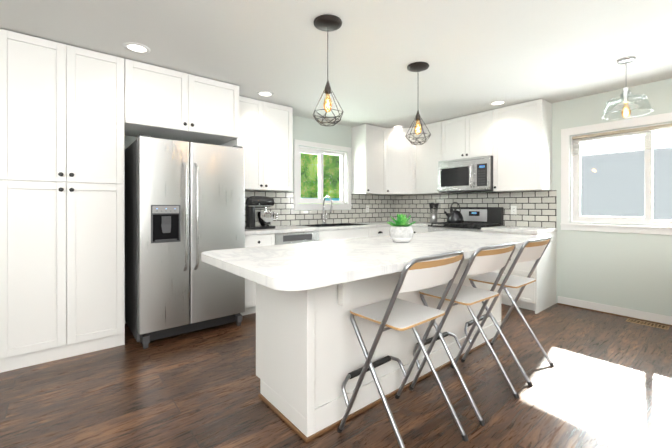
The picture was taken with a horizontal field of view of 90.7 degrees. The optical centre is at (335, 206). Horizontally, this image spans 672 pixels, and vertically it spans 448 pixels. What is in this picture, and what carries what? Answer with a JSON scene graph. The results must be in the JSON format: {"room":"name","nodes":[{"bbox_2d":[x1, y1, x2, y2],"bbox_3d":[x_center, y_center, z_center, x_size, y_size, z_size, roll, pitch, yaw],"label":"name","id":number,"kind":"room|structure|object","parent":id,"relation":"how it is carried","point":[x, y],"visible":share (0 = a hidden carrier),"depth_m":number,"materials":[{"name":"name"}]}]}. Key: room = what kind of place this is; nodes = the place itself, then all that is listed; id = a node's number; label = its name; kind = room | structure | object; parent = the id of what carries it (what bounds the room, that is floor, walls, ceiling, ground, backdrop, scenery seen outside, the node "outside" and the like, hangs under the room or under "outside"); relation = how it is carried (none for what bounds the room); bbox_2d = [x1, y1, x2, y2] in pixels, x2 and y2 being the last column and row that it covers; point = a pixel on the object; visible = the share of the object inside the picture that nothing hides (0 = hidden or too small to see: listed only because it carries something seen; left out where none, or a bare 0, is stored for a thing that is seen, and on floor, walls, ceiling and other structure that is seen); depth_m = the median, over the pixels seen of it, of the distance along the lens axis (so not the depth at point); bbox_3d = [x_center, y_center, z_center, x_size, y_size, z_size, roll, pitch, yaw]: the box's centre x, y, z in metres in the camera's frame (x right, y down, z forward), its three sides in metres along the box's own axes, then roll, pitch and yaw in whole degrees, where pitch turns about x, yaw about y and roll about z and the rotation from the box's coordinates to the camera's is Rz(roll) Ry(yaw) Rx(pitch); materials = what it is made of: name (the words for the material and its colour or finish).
{"room":"kitchen","nodes":[
{"label":"kitchen","id":0,"kind":"room"},
{"bbox_2d":[124,115,357,322],"bbox_3d":[-1.615,-0.047,3.845,7.140,2.440,0.140,0,0,-40],"label":"wall","id":1,"kind":"structure","parent":0,"point":[309,129],"depth_m":4.86,"materials":[{"name":"white paint"}]},
{"bbox_2d":[124,59,238,146],"bbox_3d":[-1.581,-0.042,3.359,1.015,2.432,0.650,0,0,-40],"label":"upper cabinet","id":2,"kind":"object","parent":1,"relation":"attached to","point":[163,103],"visible":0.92,"depth_m":3.11,"materials":[{"name":"white wood"}]},
{"bbox_2d":[239,96,292,191],"bbox_3d":[-0.961,-0.729,4.060,0.831,1.060,0.355,0,0,-40],"label":"upper cabinet","id":3,"kind":"object","parent":1,"relation":"attached to","point":[266,135],"visible":0.79,"depth_m":3.98,"materials":[{"name":"white wood"}]},
{"bbox_2d":[245,191,396,225],"bbox_3d":[-0.157,0.026,4.950,3.201,0.456,0.008,0,0,-40],"label":"tile backsplash","id":4,"kind":"structure","parent":1,"relation":"attached to","point":[381,207],"depth_m":5.03,"materials":[{"name":"white tile"}]},
{"bbox_2d":[294,139,351,209],"bbox_3d":[-0.207,-0.446,4.974,1.060,0.978,0.170,0,0,-40],"label":"window","id":5,"kind":"structure","parent":1,"relation":"in","point":[343,203],"depth_m":4.97,"materials":[{"name":"white wood"}]},
{"bbox_2d":[352,124,385,194],"bbox_3d":[0.539,-0.732,5.297,0.463,1.060,0.355,0,0,-40],"label":"upper cabinet","id":6,"kind":"object","parent":1,"relation":"attached to","point":[368,159],"visible":1,"depth_m":5.17,"materials":[{"name":"white wood"}]},
{"bbox_2d":[0,303,671,447],"bbox_3d":[0.411,1.210,1.282,7.280,0.060,6.680,0,0,-40],"label":"floor","id":7,"kind":"structure","parent":0,"point":[605,381],"depth_m":2.05,"materials":[{"name":"brown wood"}]},
{"bbox_2d":[0,29,124,372],"bbox_3d":[-2.270,-0.040,2.791,0.768,2.432,0.650,0,0,-40],"label":"pantry cabinet","id":8,"kind":"object","parent":7,"relation":"on","point":[62,244],"visible":1,"depth_m":2.54,"materials":[{"name":"white wood"}]},
{"bbox_2d":[125,134,244,348],"bbox_3d":[-1.477,0.289,3.267,0.910,1.772,0.869,0,0,-40],"label":"refrigerator","id":9,"kind":"object","parent":7,"relation":"on","point":[184,205],"visible":1,"depth_m":2.93,"materials":[{"name":"grey metal"}]},
{"bbox_2d":[275,231,318,244],"bbox_3d":[-0.627,0.738,4.133,0.604,0.869,0.574,0,0,-40],"label":"dishwasher","id":10,"kind":"object","parent":7,"relation":"on","point":[294,237],"visible":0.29,"depth_m":3.90,"materials":[{"name":"grey metal"}]},
{"bbox_2d":[240,221,394,315],"bbox_3d":[0.052,0.710,4.698,3.200,0.921,0.665,0,0,-40],"label":"base cabinet","id":11,"kind":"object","parent":7,"relation":"on","point":[332,231],"depth_m":4.13,"materials":[{"name":"white wood"}]},
{"bbox_2d":[245,196,276,229],"bbox_3d":[-0.875,0.064,3.938,0.400,0.387,0.226,0,0,-40],"label":"stand mixer","id":12,"kind":"object","parent":11,"relation":"on","point":[265,218],"visible":1,"depth_m":3.86,"materials":[{"name":"black metal"}]},
{"bbox_2d":[322,196,332,223],"bbox_3d":[-0.111,0.045,4.771,0.097,0.406,0.231,0,0,-40],"label":"faucet","id":13,"kind":"object","parent":11,"relation":"on","point":[323,216],"visible":1,"depth_m":4.80,"materials":[{"name":"silver metal"}]},
{"bbox_2d":[297,223,367,226],"bbox_3d":[-0.051,0.362,4.638,0.884,0.225,0.504,0,0,-40],"label":"sink","id":14,"kind":"object","parent":11,"relation":"in","point":[331,224],"depth_m":4.71,"materials":[{"name":"black"}]},
{"bbox_2d":[248,259,503,442],"bbox_3d":[0.503,0.734,2.589,2.194,0.884,0.669,0,0,-40],"label":"kitchen island","id":15,"kind":"object","parent":7,"relation":"on","point":[310,356],"depth_m":1.90,"materials":[{"name":"white wood"}]},
{"bbox_2d":[201,231,551,294],"bbox_3d":[0.524,0.273,2.321,2.600,0.040,0.966,0,0,-40],"label":"island countertop","id":16,"kind":"structure","parent":15,"relation":"on","point":[287,269],"depth_m":1.73,"materials":[{"name":"white stone"}]},
{"bbox_2d":[387,214,415,241],"bbox_3d":[0.465,0.149,2.387,0.191,0.204,0.203,0,0,-40],"label":"plant pot","id":17,"kind":"object","parent":16,"relation":"on","point":[400,230],"visible":1,"depth_m":2.33,"materials":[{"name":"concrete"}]},
{"bbox_2d":[337,250,467,447],"bbox_3d":[0.346,0.701,1.718,0.502,0.965,0.501,0,0,-40],"label":"bar stool","id":18,"kind":"object","parent":7,"relation":"on","point":[394,312],"visible":0.98,"depth_m":1.64,"materials":[{"name":"silver metal"}]},
{"bbox_2d":[408,221,438,232],"bbox_3d":[1.398,0.713,5.070,0.650,0.914,0.472,0,0,-40],"label":"countertop","id":19,"kind":"structure","parent":7,"relation":"on","point":[418,227],"depth_m":4.84,"materials":[{"name":"white stone"}]},
{"bbox_2d":[429,203,438,222],"bbox_3d":[1.511,0.095,5.130,0.155,0.318,0.154,0,0,-40],"label":"utensil holder","id":20,"kind":"object","parent":19,"relation":"on","point":[434,214],"visible":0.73,"depth_m":5.09,"materials":[{"name":"silver metal"}]},
{"bbox_2d":[409,242,518,425],"bbox_3d":[0.812,0.700,2.102,0.505,0.965,0.504,0,0,-40],"label":"bar stool","id":21,"kind":"object","parent":7,"relation":"on","point":[484,261],"visible":0.94,"depth_m":2.00,"materials":[{"name":"silver metal"}]},
{"bbox_2d":[428,207,503,231],"bbox_3d":[1.760,0.589,4.570,0.710,1.165,0.759,0,0,-40],"label":"range","id":22,"kind":"object","parent":7,"relation":"on","point":[476,219],"visible":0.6,"depth_m":4.57,"materials":[{"name":"silver metal"}]},
{"bbox_2d":[445,202,463,222],"bbox_3d":[1.679,0.076,4.747,0.232,0.294,0.289,0,0,-40],"label":"tea kettle","id":23,"kind":"object","parent":22,"relation":"on","point":[454,216],"visible":1,"depth_m":4.66,"materials":[{"name":"grey metal"}]},
{"bbox_2d":[461,236,553,385],"bbox_3d":[1.288,0.699,2.494,0.498,0.965,0.500,0,0,-40],"label":"bar stool","id":24,"kind":"object","parent":7,"relation":"on","point":[531,251],"visible":0.94,"depth_m":2.41,"materials":[{"name":"silver metal"}]},
{"bbox_2d":[481,226,556,313],"bbox_3d":[2.236,0.716,4.061,0.643,0.914,0.624,0,0,-40],"label":"base cabinet","id":25,"kind":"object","parent":7,"relation":"on","point":[538,295],"depth_m":3.81,"materials":[{"name":"white wood"}]},
{"bbox_2d":[626,318,668,329],"bbox_3d":[3.115,1.172,3.324,0.110,0.005,0.310,0,0,-40],"label":"floor vent","id":26,"kind":"object","parent":7,"relation":"in","point":[647,323],"visible":1,"depth_m":3.33,"materials":[{"name":"brown metal"}]},
{"bbox_2d":[0,0,671,127],"bbox_3d":[0.411,-1.290,1.275,7.280,0.060,6.680,0,0,-40],"label":"ceiling","id":27,"kind":"structure","parent":0,"point":[478,56],"depth_m":2.60,"materials":[{"name":"white paint"}]},
{"bbox_2d":[123,42,150,53],"bbox_3d":[-1.582,-1.260,2.639,0.188,0.005,0.188,0,0,-40],"label":"recessed light","id":28,"kind":"object","parent":27,"relation":"in","point":[136,48],"visible":1,"depth_m":2.64,"materials":[{"name":"white plastic"}]},
{"bbox_2d":[257,91,273,96],"bbox_3d":[-0.792,-1.263,3.718,0.188,0.005,0.188,0,0,-40],"label":"recessed light","id":29,"kind":"object","parent":27,"relation":"in","point":[265,93],"visible":1,"depth_m":3.70,"materials":[{"name":"white"}]},
{"bbox_2d":[313,14,342,125],"bbox_3d":[-0.056,-0.912,2.274,0.228,0.698,0.198,0,0,-40],"label":"pendant light","id":30,"kind":"object","parent":27,"relation":"hanging from","point":[327,23],"visible":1,"depth_m":2.25,"materials":[{"name":"black metal"}]},
{"bbox_2d":[405,62,430,144],"bbox_3d":[0.739,-0.913,2.989,0.228,0.698,0.198,0,0,-40],"label":"pendant light","id":31,"kind":"object","parent":27,"relation":"hanging from","point":[417,67],"visible":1,"depth_m":2.97,"materials":[{"name":"brown metal"}]},
{"bbox_2d":[490,100,506,105],"bbox_3d":[1.974,-1.264,4.045,0.188,0.005,0.188,0,0,-40],"label":"recessed light","id":32,"kind":"object","parent":27,"relation":"in","point":[500,102],"visible":1,"depth_m":4.02,"materials":[{"name":"white plastic"}]},
{"bbox_2d":[601,56,652,118],"bbox_3d":[2.487,-1.013,2.845,0.334,0.498,0.334,0,0,-40],"label":"glass pendant light","id":33,"kind":"object","parent":27,"relation":"hanging from","point":[626,60],"visible":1,"depth_m":2.84,"materials":[{"name":"clear glass"}]},
{"bbox_2d":[411,78,671,315],"bbox_3d":[3.166,-0.046,3.550,0.140,2.440,6.400,0,0,-40],"label":"wall","id":34,"kind":"structure","parent":0,"point":[633,271],"depth_m":3.63,"materials":[{"name":"white paint"}]},
{"bbox_2d":[377,128,423,194],"bbox_3d":[1.030,-0.733,5.532,0.625,1.060,0.618,0,0,-40],"label":"upper cabinet","id":35,"kind":"object","parent":34,"relation":"attached to","point":[398,163],"visible":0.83,"depth_m":5.32,"materials":[{"name":"white wood"}]},
{"bbox_2d":[412,121,452,193],"bbox_3d":[1.494,-0.732,5.183,0.355,1.060,0.527,0,0,-40],"label":"upper cabinet","id":36,"kind":"object","parent":34,"relation":"attached to","point":[426,157],"visible":0.5,"depth_m":5.08,"materials":[{"name":"white wood"}]},
{"bbox_2d":[441,110,492,160],"bbox_3d":[1.904,-0.962,4.685,0.355,0.597,0.759,0,0,-40],"label":"upper cabinet","id":37,"kind":"object","parent":34,"relation":"attached to","point":[468,136],"visible":0.81,"depth_m":4.57,"materials":[{"name":"white wood"}]},
{"bbox_2d":[438,155,492,192],"bbox_3d":[1.860,-0.438,4.650,0.468,0.446,0.755,0,0,-40],"label":"microwave","id":38,"kind":"object","parent":37,"relation":"attached to","point":[473,174],"visible":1,"depth_m":4.49,"materials":[{"name":"grey metal"}]},
{"bbox_2d":[397,190,556,227],"bbox_3d":[1.881,0.026,4.987,0.008,0.456,2.490,0,0,-40],"label":"tile backsplash","id":39,"kind":"structure","parent":34,"relation":"attached to","point":[536,208],"depth_m":4.55,"materials":[{"name":"white tile"}]},
{"bbox_2d":[511,206,516,214],"bbox_3d":[2.354,0.044,4.398,0.008,0.116,0.072,0,0,-40],"label":"outlet","id":40,"kind":"object","parent":39,"relation":"attached to","point":[513,209],"visible":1,"depth_m":4.39,"materials":[{"name":"white plastic"}]},
{"bbox_2d":[493,99,551,191],"bbox_3d":[2.327,-0.730,4.173,0.355,1.060,0.570,0,0,-40],"label":"upper cabinet","id":41,"kind":"object","parent":34,"relation":"attached to","point":[522,146],"visible":0.98,"depth_m":4.04,"materials":[{"name":"white wood"}]},
{"bbox_2d":[557,296,671,325],"bbox_3d":[3.909,1.129,2.523,0.020,0.095,3.865,0,0,-40],"label":"baseboard","id":42,"kind":"structure","parent":34,"relation":"attached to","point":[629,313],"depth_m":3.56,"materials":[{"name":"white wood"}]},
{"bbox_2d":[560,112,671,234],"bbox_3d":[3.229,-0.324,3.433,0.170,1.203,1.520,0,0,-40],"label":"dining room window","id":43,"kind":"structure","parent":34,"relation":"in","point":[647,132],"depth_m":3.64,"materials":[{"name":"white wood"}]},
{"label":"outside","id":44,"kind":"structure","parent":0,"visible":0},
{"bbox_2d":[299,153,339,203],"bbox_3d":[-2.988,-1.837,7.752,14.000,10.000,0.120,0,0,-40],"label":"trees","id":45,"kind":"object","parent":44,"point":[327,170],"depth_m":9.82,"materials":[{"name":"green plant"}]},
{"bbox_3d":[1.895,1.389,3.413,26.000,0.270,23.000,0,0,-40],"label":"ground","id":46,"kind":"structure","parent":0,"visible":0},
{"bbox_2d":[581,129,671,219],"bbox_3d":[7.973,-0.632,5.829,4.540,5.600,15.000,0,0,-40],"label":"window glass","id":47,"kind":"object","parent":46,"relation":"on","point":[602,181],"depth_m":6.30,"materials":[{"name":"clear glass"}]}
]}

